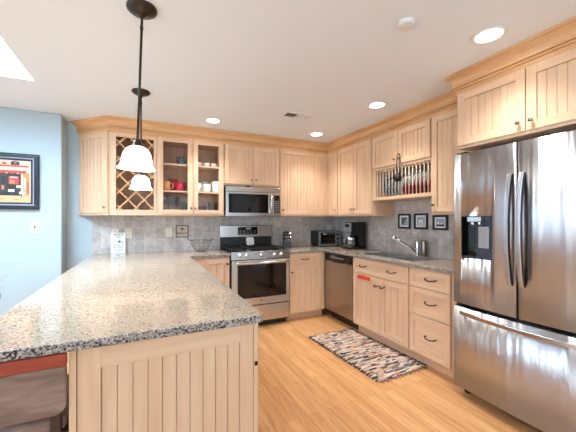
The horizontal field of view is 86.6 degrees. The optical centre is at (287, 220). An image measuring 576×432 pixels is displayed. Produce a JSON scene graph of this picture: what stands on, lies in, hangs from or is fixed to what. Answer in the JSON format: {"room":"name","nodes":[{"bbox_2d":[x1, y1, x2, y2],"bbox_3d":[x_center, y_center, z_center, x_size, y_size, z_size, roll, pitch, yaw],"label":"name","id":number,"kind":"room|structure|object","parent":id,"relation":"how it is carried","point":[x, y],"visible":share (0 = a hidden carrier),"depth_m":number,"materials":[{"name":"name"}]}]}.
{"room":"kitchen","nodes":[
{"label":"kitchen","id":0,"kind":"room"},
{"bbox_2d":[0,107,66,315],"bbox_3d":[-4.183,0.094,2.554,3.823,2.425,0.335,0,0,-25],"label":"wall","id":1,"kind":"structure","parent":0,"point":[30,261],"depth_m":3.13,"materials":[{"name":"blue paint"}]},
{"bbox_2d":[0,152,39,209],"bbox_3d":[-2.858,-0.389,2.975,0.698,0.558,0.034,0,0,-25],"label":"framed painting","id":2,"kind":"object","parent":1,"relation":"attached to","point":[19,173],"visible":1,"depth_m":3.06,"materials":[{"name":"black"}]},
{"bbox_2d":[30,221,38,232],"bbox_3d":[-2.581,0.068,3.117,0.072,0.116,0.016,0,0,-25],"label":"light switch","id":3,"kind":"object","parent":1,"relation":"attached to","point":[34,225],"visible":1,"depth_m":3.12,"materials":[{"name":"white plastic"}]},
{"bbox_2d":[67,121,326,270],"bbox_3d":[-0.839,0.094,4.266,3.687,2.425,0.100,0,0,-25],"label":"wall","id":4,"kind":"structure","parent":0,"point":[79,227],"depth_m":3.46,"materials":[{"name":"blue paint"}]},
{"bbox_2d":[79,131,111,215],"bbox_3d":[-2.155,-0.515,3.394,0.335,0.918,0.348,0,0,-25],"label":"upper cabinet","id":5,"kind":"object","parent":4,"relation":"attached to","point":[94,148],"visible":1,"depth_m":3.39,"materials":[{"name":"brown wood"}]},
{"bbox_2d":[110,132,156,215],"bbox_3d":[-1.792,-0.515,3.567,0.464,0.918,0.331,0,0,-25],"label":"wine rack cabinet","id":6,"kind":"object","parent":4,"relation":"attached to","point":[124,201],"visible":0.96,"depth_m":3.51,"materials":[{"name":"brown wood"}]},
{"bbox_2d":[156,137,223,215],"bbox_3d":[-1.219,-0.515,3.811,0.778,0.918,0.380,0,0,-25],"label":"upper cabinet","id":7,"kind":"object","parent":4,"relation":"attached to","point":[193,152],"visible":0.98,"depth_m":3.82,"materials":[{"name":"brown wood"}]},
{"bbox_2d":[163,181,172,189],"bbox_3d":[-1.443,-0.410,3.644,0.121,0.112,0.096,0,0,21],"label":"mug","id":8,"kind":"object","parent":7,"relation":"on","point":[166,184],"visible":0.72,"depth_m":3.61,"materials":[{"name":"brown ceramic"}]},
{"bbox_2d":[168,179,179,190],"bbox_3d":[-1.420,-0.430,3.800,0.132,0.151,0.112,0,0,23],"label":"mug","id":9,"kind":"object","parent":7,"relation":"on","point":[174,181],"visible":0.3,"depth_m":3.75,"materials":[{"name":"red ceramic"}]},
{"bbox_2d":[176,156,185,163],"bbox_3d":[-1.309,-0.728,3.772,0.104,0.112,0.103,0,0,7],"label":"pitcher","id":10,"kind":"object","parent":7,"relation":"on","point":[181,160],"visible":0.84,"depth_m":3.74,"materials":[{"name":"blue ceramic"}]},
{"bbox_2d":[176,183,186,190],"bbox_3d":[-1.300,-0.402,3.705,0.117,0.095,0.091,0,0,21],"label":"mug","id":11,"kind":"object","parent":7,"relation":"on","point":[179,186],"visible":0.84,"depth_m":3.67,"materials":[{"name":"red ceramic"}]},
{"bbox_2d":[163,163,218,171],"bbox_3d":[-1.231,-0.663,3.837,0.742,0.018,0.299,0,0,-25],"label":"shelf","id":12,"kind":"object","parent":7,"relation":"attached to","point":[166,166],"depth_m":3.85,"materials":[{"name":"brown wood"}]},
{"bbox_2d":[163,190,218,195],"bbox_3d":[-1.231,-0.345,3.837,0.742,0.018,0.299,0,0,-25],"label":"shelf","id":13,"kind":"object","parent":7,"relation":"attached to","point":[165,192],"depth_m":3.82,"materials":[{"name":"brown wood"}]},
{"bbox_2d":[200,184,210,191],"bbox_3d":[-1.023,-0.402,3.820,0.096,0.095,0.121,0,0,18],"label":"mug","id":14,"kind":"object","parent":7,"relation":"on","point":[206,187],"visible":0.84,"depth_m":3.79,"materials":[{"name":"white ceramic"}]},
{"bbox_2d":[210,181,218,191],"bbox_3d":[-0.929,-0.424,3.915,0.102,0.140,0.126,0,0,17],"label":"mug","id":15,"kind":"object","parent":7,"relation":"on","point":[215,184],"visible":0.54,"depth_m":3.88,"materials":[{"name":"white ceramic"}]},
{"bbox_2d":[224,144,278,187],"bbox_3d":[-0.522,-0.710,4.140,0.757,0.528,0.380,0,0,-25],"label":"upper cabinet","id":16,"kind":"object","parent":4,"relation":"attached to","point":[244,166],"visible":1,"depth_m":3.98,"materials":[{"name":"brown wood"}]},
{"bbox_2d":[219,186,280,216],"bbox_3d":[-0.506,-0.247,4.110,0.744,0.392,0.428,0,0,-25],"label":"microwave","id":17,"kind":"object","parent":16,"relation":"attached to","point":[239,201],"visible":0.99,"depth_m":3.95,"materials":[{"name":"silver metal"}]},
{"bbox_2d":[92,199,453,259],"bbox_3d":[-0.205,0.082,3.092,3.345,0.621,2.565,0,0,-25],"label":"backsplash","id":18,"kind":"structure","parent":4,"relation":"attached to","point":[148,232],"depth_m":3.86,"materials":[{"name":"tile"}]},
{"bbox_2d":[112,228,118,232],"bbox_3d":[-2.047,0.154,3.625,0.072,0.116,0.008,0,0,-25],"label":"power outlet","id":19,"kind":"object","parent":18,"relation":"attached to","point":[115,230],"visible":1,"depth_m":3.62,"materials":[{"name":"beige plastic"}]},
{"bbox_2d":[125,228,131,237],"bbox_3d":[-1.922,0.156,3.684,0.072,0.116,0.008,0,0,-25],"label":"power outlet","id":20,"kind":"object","parent":18,"relation":"attached to","point":[128,232],"visible":1,"depth_m":3.68,"materials":[{"name":"beige plastic"}]},
{"bbox_2d":[166,228,171,236],"bbox_3d":[-1.512,0.149,3.878,0.072,0.116,0.008,0,0,-25],"label":"power outlet","id":21,"kind":"object","parent":18,"relation":"attached to","point":[168,230],"visible":1,"depth_m":3.88,"materials":[{"name":"beige plastic"}]},
{"bbox_2d":[176,225,188,237],"bbox_3d":[-1.366,0.141,3.946,0.156,0.156,0.012,0,0,-25],"label":"wall plaque","id":22,"kind":"object","parent":18,"relation":"attached to","point":[181,230],"visible":1,"depth_m":3.95,"materials":[{"name":"brown wood"}]},
{"bbox_2d":[398,214,410,228],"bbox_3d":[1.376,0.010,3.621,0.018,0.176,0.185,0,0,-25],"label":"framed print","id":23,"kind":"object","parent":18,"relation":"attached to","point":[404,220],"visible":1,"depth_m":3.62,"materials":[{"name":"black"}]},
{"bbox_2d":[401,217,407,225],"bbox_3d":[1.376,0.010,3.621,0.002,0.100,0.105,0,0,-25],"label":"picture","id":24,"kind":"object","parent":23,"relation":"attached to","point":[404,220],"depth_m":3.62,"materials":[{"name":"grey paper"}]},
{"bbox_2d":[414,213,427,228],"bbox_3d":[1.479,0.010,3.403,0.018,0.176,0.183,0,0,-25],"label":"framed print","id":25,"kind":"object","parent":18,"relation":"attached to","point":[420,219],"visible":1,"depth_m":3.40,"materials":[{"name":"black"}]},
{"bbox_2d":[417,217,424,225],"bbox_3d":[1.479,0.010,3.403,0.003,0.100,0.103,0,0,-25],"label":"picture","id":26,"kind":"object","parent":25,"relation":"attached to","point":[420,220],"depth_m":3.40,"materials":[{"name":"grey paper"}]},
{"bbox_2d":[432,215,447,229],"bbox_3d":[1.584,0.023,3.182,0.018,0.156,0.178,0,0,-25],"label":"framed print","id":27,"kind":"object","parent":18,"relation":"attached to","point":[439,222],"visible":1,"depth_m":3.18,"materials":[{"name":"black wood"}]},
{"bbox_2d":[436,219,443,226],"bbox_3d":[1.584,0.023,3.182,0.002,0.080,0.098,0,0,-25],"label":"picture","id":28,"kind":"object","parent":27,"relation":"attached to","point":[439,222],"depth_m":3.18,"materials":[{"name":"grey paper"}]},
{"bbox_2d":[279,150,327,216],"bbox_3d":[0.177,-0.515,4.471,0.784,0.918,0.380,0,0,-25],"label":"upper cabinet","id":29,"kind":"object","parent":4,"relation":"attached to","point":[303,176],"visible":0.96,"depth_m":4.33,"materials":[{"name":"brown wood"}]},
{"bbox_2d":[70,15,575,154],"bbox_3d":[-0.239,-1.040,2.534,3.229,0.156,3.544,0,0,-25],"label":"trim","id":30,"kind":"structure","parent":4,"relation":"attached to","point":[560,38],"depth_m":3.23,"materials":[{"name":"brown wood"}]},
{"bbox_2d":[0,0,575,142],"bbox_3d":[-1.015,-1.139,0.053,7.410,0.040,7.365,0,0,-25],"label":"ceiling","id":31,"kind":"structure","parent":0,"point":[243,64],"depth_m":2.09,"materials":[{"name":"white paint"}]},
{"bbox_2d":[0,38,28,74],"bbox_3d":[-2.203,-1.449,1.686,1.000,0.580,1.273,0,0,-25],"label":"window","id":32,"kind":"structure","parent":31,"relation":"attached to","point":[9,62],"depth_m":2.38,"materials":[{"name":"white glass"}]},
{"bbox_2d":[116,0,156,171],"bbox_3d":[-0.795,-0.692,1.613,0.193,0.852,0.186,0,0,-25],"label":"pendant lamp","id":33,"kind":"object","parent":31,"relation":"hanging from","point":[135,157],"visible":1,"depth_m":1.59,"materials":[{"name":"white glass"}]},
{"bbox_2d":[132,138,142,146],"bbox_3d":[-0.794,-0.407,1.612,0.054,0.047,0.054,0,0,-25],"label":"socket","id":34,"kind":"object","parent":33,"relation":"attached to","point":[137,142],"depth_m":1.59,"materials":[{"name":"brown metal"}]},
{"bbox_2d":[129,88,152,189],"bbox_3d":[-1.276,-0.693,2.654,0.186,0.850,0.186,0,0,-25],"label":"pendant lamp","id":35,"kind":"object","parent":31,"relation":"hanging from","point":[139,182],"visible":0.91,"depth_m":2.62,"materials":[{"name":"white glass"}]},
{"bbox_2d":[204,118,220,123],"bbox_3d":[-0.841,-1.115,3.429,0.188,0.006,0.188,0,0,-25],"label":"recessed light","id":36,"kind":"object","parent":31,"relation":"in","point":[208,120],"visible":1,"depth_m":3.41,"materials":[{"name":"white plastic"}]},
{"bbox_2d":[281,111,313,119],"bbox_3d":[0.096,-1.115,3.265,0.316,0.007,0.160,0,0,-25],"label":"ceiling vent","id":37,"kind":"object","parent":31,"relation":"in","point":[288,114],"visible":1,"depth_m":3.26,"materials":[{"name":"white plastic"}]},
{"bbox_2d":[309,132,323,136],"bbox_3d":[0.370,-1.115,3.967,0.188,0.006,0.188,0,0,-25],"label":"recessed light","id":38,"kind":"object","parent":31,"relation":"in","point":[315,134],"visible":1,"depth_m":3.97,"materials":[{"name":"white glass"}]},
{"bbox_2d":[367,101,386,108],"bbox_3d":[0.863,-1.115,2.966,0.188,0.006,0.188,0,0,-25],"label":"recessed light","id":39,"kind":"object","parent":31,"relation":"in","point":[374,105],"visible":1,"depth_m":2.97,"materials":[{"name":"white glass"}]},
{"bbox_2d":[397,17,414,29],"bbox_3d":[0.666,-1.107,1.726,0.096,0.022,0.096,0,0,-25],"label":"smoke detector","id":40,"kind":"object","parent":31,"relation":"attached to","point":[405,23],"visible":1,"depth_m":1.71,"materials":[{"name":"white plastic"}]},
{"bbox_2d":[471,26,507,44],"bbox_3d":[1.214,-1.115,1.848,0.188,0.006,0.188,0,0,-25],"label":"recessed light","id":41,"kind":"object","parent":31,"relation":"in","point":[488,35],"visible":1,"depth_m":1.84,"materials":[{"name":"white glass"}]},
{"bbox_2d":[66,308,542,431],"bbox_3d":[-1.015,1.331,0.053,7.410,0.050,7.365,0,0,-25],"label":"floor","id":42,"kind":"structure","parent":0,"point":[303,386],"depth_m":2.24,"materials":[{"name":"brown wood"}]},
{"bbox_2d":[0,352,68,431],"bbox_3d":[-1.033,0.868,1.078,0.494,0.876,0.428,0,0,-25],"label":"counter stool","id":43,"kind":"object","parent":42,"relation":"on","point":[34,391],"visible":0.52,"depth_m":0.96,"materials":[{"name":"brown wood"}]},
{"bbox_2d":[69,323,257,431],"bbox_3d":[-0.897,0.866,2.215,0.718,0.880,2.334,0,0,-25],"label":"base cabinet","id":44,"kind":"object","parent":42,"relation":"on","point":[204,381],"visible":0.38,"depth_m":1.15,"materials":[{"name":"brown wood"}]},
{"bbox_2d":[0,249,262,361],"bbox_3d":[-0.968,0.408,2.499,1.457,0.032,2.966,0,0,-25],"label":"countertop","id":45,"kind":"structure","parent":44,"relation":"on","point":[103,300],"depth_m":1.39,"materials":[{"name":"stone"}]},
{"bbox_2d":[111,233,125,253],"bbox_3d":[-2.009,0.270,3.620,0.150,0.245,0.034,0,0,-25],"label":"sign","id":46,"kind":"object","parent":45,"relation":"on","point":[117,239],"visible":1,"depth_m":3.61,"materials":[{"name":"white paper"}]},
{"bbox_2d":[188,238,213,251],"bbox_3d":[-1.101,0.312,3.871,0.270,0.161,0.270,0,0,16],"label":"wire basket","id":47,"kind":"object","parent":45,"relation":"on","point":[194,246],"visible":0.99,"depth_m":3.88,"materials":[{"name":"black metal"}]},
{"bbox_2d":[193,257,228,286],"bbox_3d":[-1.021,0.866,3.753,0.474,0.880,0.647,0,0,-25],"label":"base cabinet","id":48,"kind":"object","parent":42,"relation":"on","point":[218,267],"visible":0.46,"depth_m":3.54,"materials":[{"name":"brown wood"}]},
{"bbox_2d":[219,225,289,324],"bbox_3d":[-0.440,0.687,3.989,0.760,1.238,0.708,0,0,-25],"label":"range","id":49,"kind":"object","parent":42,"relation":"on","point":[259,273],"visible":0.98,"depth_m":3.79,"materials":[{"name":"silver metal"}]},
{"bbox_2d":[246,237,253,244],"bbox_3d":[-0.528,0.289,4.261,0.112,0.108,0.037,0,0,-25],"label":"spoon rest","id":50,"kind":"object","parent":49,"relation":"on","point":[249,240],"visible":1,"depth_m":4.25,"materials":[{"name":"white ceramic"}]},
{"bbox_2d":[220,247,287,252],"bbox_3d":[-0.447,0.384,4.004,0.760,0.014,0.571,0,0,-25],"label":"cooktop","id":51,"kind":"object","parent":49,"relation":"in","point":[242,249],"depth_m":3.82,"materials":[{"name":"black"}]},
{"bbox_2d":[286,252,324,319],"bbox_3d":[0.141,0.866,4.298,0.540,0.880,0.657,0,0,-25],"label":"base cabinet","id":52,"kind":"object","parent":42,"relation":"on","point":[307,270],"visible":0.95,"depth_m":4.04,"materials":[{"name":"brown wood"}]},
{"bbox_2d":[278,245,453,273],"bbox_3d":[0.799,0.408,3.565,1.109,0.032,2.551,0,0,-25],"label":"countertop","id":53,"kind":"structure","parent":52,"relation":"on","point":[441,264],"depth_m":3.32,"materials":[{"name":"stone"}]},
{"bbox_2d":[283,232,291,247],"bbox_3d":[-0.013,0.280,4.391,0.110,0.224,0.160,0,0,-8],"label":"knife block","id":54,"kind":"object","parent":53,"relation":"on","point":[286,243],"visible":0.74,"depth_m":4.33,"materials":[{"name":"black plastic"}]},
{"bbox_2d":[311,230,340,246],"bbox_3d":[0.589,0.275,4.710,0.390,0.234,0.278,0,0,-25],"label":"toaster oven","id":55,"kind":"object","parent":53,"relation":"on","point":[319,238],"visible":1,"depth_m":4.62,"materials":[{"name":"black metal"}]},
{"bbox_2d":[342,222,365,249],"bbox_3d":[0.889,0.206,4.193,0.276,0.372,0.210,0,0,-25],"label":"coffee maker","id":56,"kind":"object","parent":53,"relation":"on","point":[356,240],"visible":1,"depth_m":4.13,"materials":[{"name":"black plastic"}]},
{"bbox_2d":[360,252,436,261],"bbox_3d":[1.185,0.478,3.340,0.394,0.178,0.769,0,0,-25],"label":"sink","id":57,"kind":"object","parent":53,"relation":"in","point":[404,257],"visible":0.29,"depth_m":3.34,"materials":[{"name":"silver metal"}]},
{"bbox_2d":[369,252,407,256],"bbox_3d":[1.114,0.479,3.490,0.364,0.174,0.407,0,0,-25],"label":"basin","id":58,"kind":"object","parent":57,"relation":"in","point":[387,254],"depth_m":3.65,"materials":[{"name":"silver metal"}]},
{"bbox_2d":[397,256,430,260],"bbox_3d":[1.278,0.479,3.145,0.364,0.174,0.307,0,0,-25],"label":"basin","id":59,"kind":"object","parent":57,"relation":"in","point":[406,258],"depth_m":3.29,"materials":[{"name":"silver metal"}]},
{"bbox_2d":[391,236,420,255],"bbox_3d":[1.294,0.280,3.389,0.332,0.226,0.102,0,0,-2],"label":"faucet","id":60,"kind":"object","parent":53,"relation":"on","point":[416,249],"visible":0.97,"depth_m":3.35,"materials":[{"name":"silver metal"}]},
{"bbox_2d":[421,240,426,256],"bbox_3d":[1.468,0.302,3.300,0.062,0.178,0.061,0,0,-25],"label":"steel canister","id":61,"kind":"object","parent":53,"relation":"on","point":[423,243],"visible":1,"depth_m":3.27,"materials":[{"name":"silver metal"}]},
{"bbox_2d":[325,252,358,329],"bbox_3d":[0.879,0.867,3.981,0.568,0.878,0.585,0,0,-25],"label":"dishwasher","id":62,"kind":"object","parent":42,"relation":"on","point":[339,271],"visible":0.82,"depth_m":3.82,"materials":[{"name":"silver metal"}]},
{"bbox_2d":[309,328,426,382],"bbox_3d":[0.738,1.296,3.065,0.618,0.018,1.140,0,0,-28],"label":"rag rug","id":63,"kind":"object","parent":42,"relation":"on","point":[379,362],"visible":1,"depth_m":2.94,"materials":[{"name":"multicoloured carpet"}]},
{"bbox_2d":[353,257,415,358],"bbox_3d":[1.180,0.866,3.325,0.618,0.880,0.842,0,0,-25],"label":"base cabinet","id":64,"kind":"object","parent":42,"relation":"on","point":[380,289],"visible":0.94,"depth_m":3.15,"materials":[{"name":"brown wood"}]},
{"bbox_2d":[409,267,458,378],"bbox_3d":[1.461,0.866,2.731,0.618,0.880,0.468,0,0,-25],"label":"base cabinet","id":65,"kind":"object","parent":42,"relation":"on","point":[431,293],"visible":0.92,"depth_m":2.60,"materials":[{"name":"brown wood"}]},
{"bbox_2d":[454,130,575,431],"bbox_3d":[1.701,0.400,2.035,0.735,1.812,0.910,0,0,-25],"label":"refrigerator","id":66,"kind":"object","parent":42,"relation":"on","point":[515,203],"visible":1,"depth_m":1.89,"materials":[{"name":"silver metal"}]},
{"bbox_3d":[2.379,0.094,1.659,0.100,2.425,7.365,0,0,-25],"label":"wall","id":67,"kind":"structure","parent":0,"visible":0},
{"bbox_2d":[328,152,355,216],"bbox_3d":[0.780,-0.515,4.453,0.383,0.918,0.262,0,0,-25],"label":"upper cabinet","id":68,"kind":"object","parent":67,"relation":"attached to","point":[333,157],"visible":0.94,"depth_m":4.39,"materials":[{"name":"brown wood"}]},
{"bbox_2d":[338,140,393,216],"bbox_3d":[0.988,-0.515,4.014,0.383,0.918,0.703,0,0,-25],"label":"upper cabinet","id":69,"kind":"object","parent":67,"relation":"attached to","point":[355,171],"visible":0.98,"depth_m":3.86,"materials":[{"name":"brown wood"}]},
{"bbox_2d":[372,119,431,201],"bbox_3d":[1.314,-0.603,3.323,0.383,0.742,0.820,0,0,-25],"label":"upper cabinet","id":70,"kind":"object","parent":67,"relation":"attached to","point":[413,143],"visible":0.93,"depth_m":3.24,"materials":[{"name":"brown wood"}]},
{"bbox_2d":[384,177,391,195],"bbox_3d":[1.205,-0.376,3.567,0.250,0.250,0.023,0,0,-25],"label":"plate","id":71,"kind":"object","parent":70,"relation":"in","point":[390,177],"visible":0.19,"depth_m":3.52,"materials":[{"name":"grey ceramic"}]},
{"bbox_2d":[387,177,393,195],"bbox_3d":[1.226,-0.376,3.524,0.250,0.250,0.023,0,0,-25],"label":"plate","id":72,"kind":"object","parent":70,"relation":"in","point":[393,177],"visible":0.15,"depth_m":3.48,"materials":[{"name":"grey"}]},
{"bbox_2d":[390,177,394,195],"bbox_3d":[1.246,-0.376,3.482,0.250,0.250,0.023,0,0,-25],"label":"plate","id":73,"kind":"object","parent":70,"relation":"in","point":[394,177],"visible":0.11,"depth_m":3.44,"materials":[{"name":"grey ceramic"}]},
{"bbox_2d":[393,180,397,195],"bbox_3d":[1.266,-0.376,3.439,0.250,0.250,0.023,0,0,-25],"label":"plate","id":74,"kind":"object","parent":70,"relation":"in","point":[394,180],"visible":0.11,"depth_m":3.39,"materials":[{"name":"grey"}]},
{"bbox_2d":[395,153,400,181],"bbox_3d":[1.159,-0.557,3.221,0.068,0.296,0.068,0,0,-25],"label":"hanging utensil","id":75,"kind":"object","parent":70,"relation":"hanging from","point":[397,175],"visible":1,"depth_m":3.20,"materials":[{"name":"black metal"}]},
{"bbox_2d":[396,175,404,194],"bbox_3d":[1.286,-0.376,3.396,0.250,0.250,0.023,0,0,-25],"label":"plate","id":76,"kind":"object","parent":70,"relation":"in","point":[403,175],"visible":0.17,"depth_m":3.36,"materials":[{"name":"grey ceramic"}]},
{"bbox_2d":[413,172,419,185],"bbox_3d":[1.388,-0.379,3.204,0.256,0.256,0.024,0,0,-25],"label":"plate","id":77,"kind":"object","parent":70,"relation":"in","point":[414,177],"visible":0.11,"depth_m":3.16,"materials":[{"name":"white ceramic"}]},
{"bbox_2d":[417,181,421,192],"bbox_3d":[1.369,-0.333,3.117,0.164,0.164,0.021,0,0,-25],"label":"plate","id":78,"kind":"object","parent":70,"relation":"in","point":[418,184],"visible":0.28,"depth_m":3.09,"materials":[{"name":"red"}]},
{"bbox_2d":[417,171,423,183],"bbox_3d":[1.408,-0.379,3.162,0.256,0.256,0.024,0,0,-25],"label":"plate","id":79,"kind":"object","parent":70,"relation":"in","point":[418,176],"visible":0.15,"depth_m":3.12,"materials":[{"name":"white ceramic"}]},
{"bbox_2d":[421,180,425,192],"bbox_3d":[1.389,-0.333,3.074,0.164,0.164,0.021,0,0,-25],"label":"plate","id":80,"kind":"object","parent":70,"relation":"in","point":[422,184],"visible":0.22,"depth_m":3.04,"materials":[{"name":"red"}]},
{"bbox_2d":[423,170,430,183],"bbox_3d":[1.448,-0.379,3.076,0.256,0.256,0.024,0,0,-25],"label":"plate","id":81,"kind":"object","parent":70,"relation":"in","point":[426,174],"visible":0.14,"depth_m":3.03,"materials":[{"name":"white ceramic"}]},
{"bbox_2d":[425,181,429,192],"bbox_3d":[1.409,-0.333,3.031,0.164,0.164,0.021,0,0,-25],"label":"plate","id":82,"kind":"object","parent":70,"relation":"in","point":[426,184],"visible":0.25,"depth_m":3.00,"materials":[{"name":"red"}]},
{"bbox_2d":[431,109,469,214],"bbox_3d":[1.587,-0.515,2.748,0.383,0.918,0.445,0,0,-25],"label":"upper cabinet","id":83,"kind":"object","parent":67,"relation":"attached to","point":[444,126],"visible":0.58,"depth_m":2.76,"materials":[{"name":"brown wood"}]},
{"bbox_2d":[457,48,575,151],"bbox_3d":[1.767,-0.760,2.055,0.650,0.428,0.945,0,0,-25],"label":"upper cabinet","id":84,"kind":"object","parent":67,"relation":"attached to","point":[537,100],"visible":0.98,"depth_m":1.96,"materials":[{"name":"brown wood"}]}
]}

